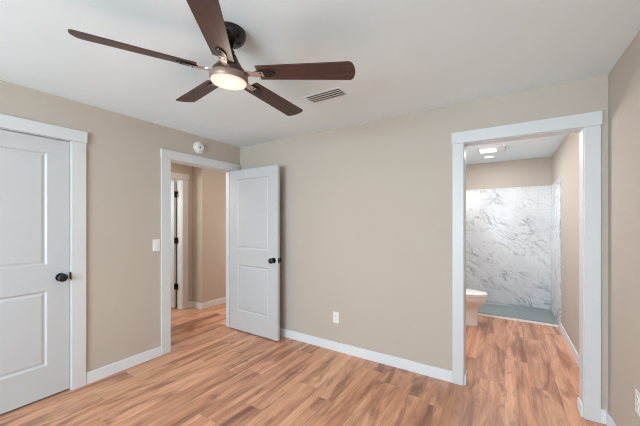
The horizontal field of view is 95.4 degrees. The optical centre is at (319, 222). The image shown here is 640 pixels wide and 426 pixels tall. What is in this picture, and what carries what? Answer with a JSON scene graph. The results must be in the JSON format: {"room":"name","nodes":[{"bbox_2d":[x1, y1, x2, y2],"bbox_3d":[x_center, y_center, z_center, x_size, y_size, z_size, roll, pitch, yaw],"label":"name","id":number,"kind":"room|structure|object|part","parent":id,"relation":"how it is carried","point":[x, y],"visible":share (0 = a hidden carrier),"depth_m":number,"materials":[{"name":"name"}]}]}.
{"room":"empty bedroom","nodes":[
{"label":"empty bedroom","id":0,"kind":"room"},
{"bbox_2d":[0,80,239,372],"bbox_3d":[-2.551,0.185,1.691,0.120,2.374,5.560,0,0,32],"label":"wall","id":1,"kind":"structure","parent":0,"point":[123,160],"depth_m":2.69,"materials":[{"name":"beige paint"}]},
{"bbox_2d":[0,129,70,414],"bbox_3d":[-2.248,0.351,2.031,0.106,2.012,0.814,0,0,32],"label":"door","id":2,"kind":"structure","parent":1,"relation":"in","point":[35,274],"depth_m":2.20,"materials":[{"name":"white wood"}]},
{"bbox_3d":[-2.047,0.440,2.311,0.066,0.065,0.065,0,0,32],"label":"knob","id":3,"kind":"part","parent":2,"relation":"part of","materials":[{"name":"black metal"}]},
{"bbox_2d":[0,114,86,389],"bbox_3d":[-2.300,0.306,2.061,0.146,2.131,1.030,0,0,32],"label":"door frame","id":4,"kind":"structure","parent":1,"relation":"attached to","point":[77,139],"depth_m":2.39,"materials":[{"name":"white paint"}]},
{"bbox_3d":[-2.006,0.353,2.420,0.019,2.037,0.097,0,0,32],"label":"casing","id":5,"kind":"part","parent":4,"relation":"part of","materials":[{"name":"white paint"}]},
{"bbox_2d":[86,346,160,383],"bbox_3d":[-2.780,1.325,1.206,0.014,0.095,4.255,0,0,32],"label":"baseboard","id":6,"kind":"structure","parent":1,"relation":"attached to","point":[113,368],"depth_m":2.69,"materials":[{"name":"white paint"}]},
{"bbox_2d":[153,239,159,250],"bbox_3d":[-1.665,0.234,2.962,0.013,0.118,0.072,0,0,32],"label":"light switch","id":7,"kind":"object","parent":1,"relation":"attached to","point":[156,242],"visible":1,"depth_m":2.96,"materials":[{"name":"white plastic"}]},
{"bbox_2d":[193,142,203,153],"bbox_3d":[-1.388,-0.864,3.363,0.050,0.136,0.136,0,0,32],"label":"smoke detector","id":8,"kind":"object","parent":1,"relation":"attached to","point":[198,147],"visible":1,"depth_m":3.34,"materials":[{"name":"white plastic"}]},
{"bbox_2d":[160,148,239,354],"bbox_3d":[-1.408,0.306,3.466,0.146,2.131,1.044,0,0,32],"label":"door frame","id":9,"kind":"structure","parent":1,"relation":"attached to","point":[167,157],"depth_m":3.06,"materials":[{"name":"white paint"}]},
{"bbox_3d":[-1.611,0.353,3.041,0.019,2.037,0.097,0,0,32],"label":"casing","id":10,"kind":"part","parent":9,"relation":"part of","materials":[{"name":"white paint"}]},
{"bbox_2d":[230,165,280,340],"bbox_3d":[-0.820,0.351,3.556,0.843,2.012,0.176,0,0,33],"label":"door","id":11,"kind":"structure","parent":1,"relation":"in","point":[255,259],"depth_m":3.52,"materials":[{"name":"white wood"}]},
{"bbox_2d":[171,180,176,302],"bbox_3d":[-3.440,0.185,4.376,1.900,2.374,2.300,0,0,32],"label":"wall","id":12,"kind":"structure","parent":0,"point":[171,180],"depth_m":4.92,"materials":[{"name":"beige paint"}]},
{"bbox_2d":[171,163,225,302],"bbox_3d":[-2.003,0.185,4.708,0.370,2.374,3.400,0,0,32],"label":"wall","id":13,"kind":"structure","parent":0,"point":[206,187],"depth_m":4.71,"materials":[{"name":"beige paint"}]},
{"bbox_2d":[171,181,177,307],"bbox_3d":[-2.624,0.351,4.827,0.872,2.012,0.176,0,0,32],"label":"door","id":14,"kind":"structure","parent":13,"relation":"in","point":[174,193],"depth_m":4.63,"materials":[{"name":"white wood"}]},
{"bbox_2d":[171,172,188,309],"bbox_3d":[-2.430,0.306,4.244,0.146,2.131,1.036,0,0,32],"label":"door frame","id":15,"kind":"structure","parent":13,"relation":"attached to","point":[182,180],"depth_m":4.60,"materials":[{"name":"white paint"}]},
{"bbox_3d":[-2.134,0.353,4.605,0.019,2.037,0.097,0,0,32],"label":"casing","id":16,"kind":"part","parent":15,"relation":"part of","materials":[{"name":"white paint"}]},
{"bbox_2d":[188,297,225,309],"bbox_3d":[-1.522,1.325,5.342,0.264,0.095,1.813,0,0,32],"label":"baseboard","id":17,"kind":"structure","parent":13,"relation":"attached to","point":[197,305],"depth_m":4.68,"materials":[{"name":"white paint"}]},
{"bbox_2d":[0,303,605,425],"bbox_3d":[-1.421,1.422,2.798,7.200,0.100,8.700,0,0,32],"label":"floor","id":18,"kind":"structure","parent":0,"point":[214,373],"depth_m":2.42,"materials":[{"name":"brown wood"}]},
{"bbox_2d":[466,288,487,325],"bbox_3d":[1.885,0.985,4.027,0.755,0.775,0.450,0,0,32],"label":"toilet","id":19,"kind":"object","parent":18,"relation":"on","point":[475,299],"visible":0.32,"depth_m":3.85,"materials":[{"name":"white ceramic"}]},
{"bbox_3d":[1.971,0.969,3.973,0.552,0.019,0.372,0,0,32],"label":"seat","id":20,"kind":"part","parent":19,"relation":"part of","materials":[{"name":"white plastic"}]},
{"bbox_3d":[1.971,0.944,3.972,0.549,0.025,0.370,0,0,32],"label":"lid","id":21,"kind":"part","parent":19,"relation":"part of","materials":[{"name":"white ceramic"}]},
{"bbox_2d":[478,301,557,326],"bbox_3d":[2.668,1.352,4.524,1.528,0.040,0.756,0,0,32],"label":"shower pan","id":22,"kind":"object","parent":18,"relation":"on","point":[533,315],"visible":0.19,"depth_m":4.28,"materials":[{"name":"grey plastic"}]},
{"bbox_2d":[0,0,639,164],"bbox_3d":[-1.421,-1.052,2.798,7.200,0.100,8.700,0,0,32],"label":"ceiling","id":23,"kind":"structure","parent":0,"point":[407,56],"depth_m":1.75,"materials":[{"name":"white paint"}]},
{"bbox_2d":[68,0,354,115],"bbox_3d":[-0.476,-0.868,1.602,1.288,0.268,1.264,0,0,32],"label":"ceiling fan","id":24,"kind":"object","parent":23,"relation":"hanging from","point":[222,37],"visible":1,"depth_m":1.47,"materials":[{"name":"brown wood"}]},
{"bbox_3d":[-0.863,-0.815,1.378,0.511,0.006,0.132,3,15,-26],"label":"blade","id":25,"kind":"part","parent":24,"relation":"part of","materials":[{"name":"brown wood"}]},
{"bbox_3d":[-0.673,-0.798,1.473,0.102,0.011,0.054,3,15,-26],"label":"blade plate","id":26,"kind":"part","parent":24,"relation":"part of","materials":[{"name":"black metal"}]},
{"bbox_3d":[-0.777,-0.829,1.862,0.132,0.006,0.511,-15,14,-42],"label":"blade","id":27,"kind":"part","parent":24,"relation":"part of","materials":[{"name":"brown wood"}]},
{"bbox_3d":[-0.618,-0.798,1.499,0.101,0.012,0.040,3,15,-26],"label":"blade arm","id":28,"kind":"part","parent":24,"relation":"part of","materials":[{"name":"brown metal"}]},
{"bbox_3d":[-0.429,-0.778,1.147,0.132,0.006,0.511,15,1,-8],"label":"blade","id":29,"kind":"part","parent":24,"relation":"part of","materials":[{"name":"brown wood"}]},
{"bbox_3d":[-0.461,-0.780,1.358,0.054,0.011,0.102,15,1,-8],"label":"blade plate","id":30,"kind":"part","parent":24,"relation":"part of","materials":[{"name":"black metal"}]},
{"bbox_3d":[-0.469,-0.786,1.418,0.040,0.012,0.101,15,1,-8],"label":"blade arm","id":31,"kind":"part","parent":24,"relation":"part of","materials":[{"name":"brown metal"}]},
{"bbox_3d":[-0.418,-0.793,1.688,0.040,0.012,0.101,-9,-4,28],"label":"blade arm","id":32,"kind":"part","parent":24,"relation":"part of","materials":[{"name":"brown metal"}]},
{"bbox_3d":[-0.345,-0.782,1.535,0.101,0.012,0.040,4,-10,10],"label":"blade arm","id":33,"kind":"part","parent":24,"relation":"part of","materials":[{"name":"brown metal"}]},
{"bbox_3d":[-0.389,-0.791,1.743,0.054,0.011,0.102,-9,-4,28],"label":"blade plate","id":34,"kind":"part","parent":24,"relation":"part of","materials":[{"name":"black metal"}]},
{"bbox_3d":[-0.285,-0.776,1.524,0.102,0.011,0.054,4,-10,10],"label":"blade plate","id":35,"kind":"part","parent":24,"relation":"part of","materials":[{"name":"black metal"}]},
{"bbox_3d":[-0.290,-0.801,1.931,0.132,0.006,0.511,-9,-4,28],"label":"blade","id":36,"kind":"part","parent":24,"relation":"part of","materials":[{"name":"brown wood"}]},
{"bbox_3d":[-0.076,-0.769,1.489,0.511,0.006,0.132,4,-10,10],"label":"blade","id":37,"kind":"part","parent":24,"relation":"part of","materials":[{"name":"brown wood"}]},
{"bbox_2d":[303,87,348,103],"bbox_3d":[0.046,-0.998,2.311,0.336,0.008,0.160,0,0,32],"label":"ceiling vent","id":38,"kind":"object","parent":23,"relation":"in","point":[338,92],"visible":1,"depth_m":2.30,"materials":[{"name":"white metal"}]},
{"bbox_2d":[477,145,505,153],"bbox_3d":[2.350,-0.990,3.980,0.330,0.024,0.340,0,0,32],"label":"exhaust fan","id":39,"kind":"object","parent":23,"relation":"attached to","point":[499,148],"visible":1,"depth_m":3.93,"materials":[{"name":"white plastic"}]},
{"bbox_3d":[2.312,-0.983,4.005,0.190,0.010,0.200,0,0,32],"label":"light panel","id":40,"kind":"part","parent":39,"relation":"part of","materials":[{"name":"white plastic"}]},
{"bbox_2d":[497,146,504,151],"bbox_3d":[2.440,-0.983,3.921,0.079,0.004,0.276,0,0,32],"label":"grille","id":41,"kind":"object","parent":39,"relation":"attached to","point":[499,148],"depth_m":3.88,"materials":[{"name":"white plastic"}]},
{"bbox_2d":[240,75,607,409],"bbox_3d":[0.474,0.185,2.992,3.593,2.374,0.120,0,0,32],"label":"wall","id":42,"kind":"structure","parent":0,"point":[366,208],"depth_m":2.82,"materials":[{"name":"beige paint"}]},
{"bbox_2d":[333,311,338,322],"bbox_3d":[0.170,1.017,3.109,0.072,0.118,0.009,0,0,32],"label":"wall outlet","id":43,"kind":"object","parent":42,"relation":"attached to","point":[335,314],"visible":1,"depth_m":3.10,"materials":[{"name":"white plastic"}]},
{"bbox_2d":[280,328,451,381],"bbox_3d":[0.035,1.325,3.192,2.613,0.095,0.014,0,0,32],"label":"baseboard","id":44,"kind":"structure","parent":42,"relation":"attached to","point":[431,371],"depth_m":2.87,"materials":[{"name":"white paint"}]},
{"bbox_2d":[451,110,602,422],"bbox_3d":[1.558,0.306,2.288,0.945,2.131,0.146,0,0,32],"label":"door frame","id":45,"kind":"structure","parent":42,"relation":"attached to","point":[588,125],"depth_m":2.09,"materials":[{"name":"white paint"}]},
{"bbox_3d":[1.170,0.353,2.468,0.086,2.037,0.019,0,0,32],"label":"casing","id":46,"kind":"part","parent":45,"relation":"part of","materials":[{"name":"white paint"}]},
{"bbox_3d":[1.885,0.353,2.014,0.086,2.037,0.019,0,0,32],"label":"casing","id":47,"kind":"part","parent":45,"relation":"part of","materials":[{"name":"white paint"}]},
{"bbox_2d":[466,157,551,309],"bbox_3d":[2.910,0.185,4.904,1.554,2.374,0.120,0,0,32],"label":"wall","id":48,"kind":"structure","parent":0,"point":[533,171],"depth_m":4.72,"materials":[{"name":"beige paint"}]},
{"bbox_2d":[466,185,550,308],"bbox_3d":[2.874,0.385,4.848,1.529,1.891,0.012,0,0,32],"label":"wall panel","id":49,"kind":"object","parent":48,"relation":"attached to","point":[508,230],"visible":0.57,"depth_m":4.71,"materials":[{"name":"white stone"}]},
{"bbox_3d":[2.874,-0.556,4.848,1.529,0.010,0.012,0,0,32],"label":"edge trim","id":50,"kind":"part","parent":49,"relation":"part of","materials":[{"name":"white paint"}]},
{"bbox_2d":[552,30,639,425],"bbox_3d":[1.371,0.185,0.930,0.131,2.374,8.480,0,0,32],"label":"wall","id":51,"kind":"structure","parent":0,"point":[624,78],"depth_m":1.78,"materials":[{"name":"beige paint"}]},
{"bbox_2d":[551,178,560,328],"bbox_3d":[3.295,0.405,4.073,0.012,1.932,0.870,0,0,32],"label":"wall panel","id":52,"kind":"object","parent":51,"relation":"attached to","point":[556,186],"visible":0.85,"depth_m":3.94,"materials":[{"name":"white stone"}]},
{"bbox_2d":[560,323,578,366],"bbox_3d":[2.544,1.325,2.892,0.014,0.095,1.930,0,0,32],"label":"baseboard","id":53,"kind":"structure","parent":51,"relation":"attached to","point":[574,352],"depth_m":3.10,"materials":[{"name":"white paint"}]},
{"bbox_2d":[601,409,615,425],"bbox_3d":[0.516,1.325,-0.257,0.039,0.095,5.320,0,0,32],"label":"baseboard","id":54,"kind":"structure","parent":51,"relation":"attached to","point":[606,418],"depth_m":1.96,"materials":[{"name":"white paint"}]},
{"bbox_2d":[635,389,639,416],"bbox_3d":[1.664,0.947,1.523,0.009,0.118,0.072,0,0,32],"label":"wall outlet","id":55,"kind":"object","parent":51,"relation":"attached to","point":[637,394],"visible":1,"depth_m":1.52,"materials":[{"name":"white plastic"}]}
]}

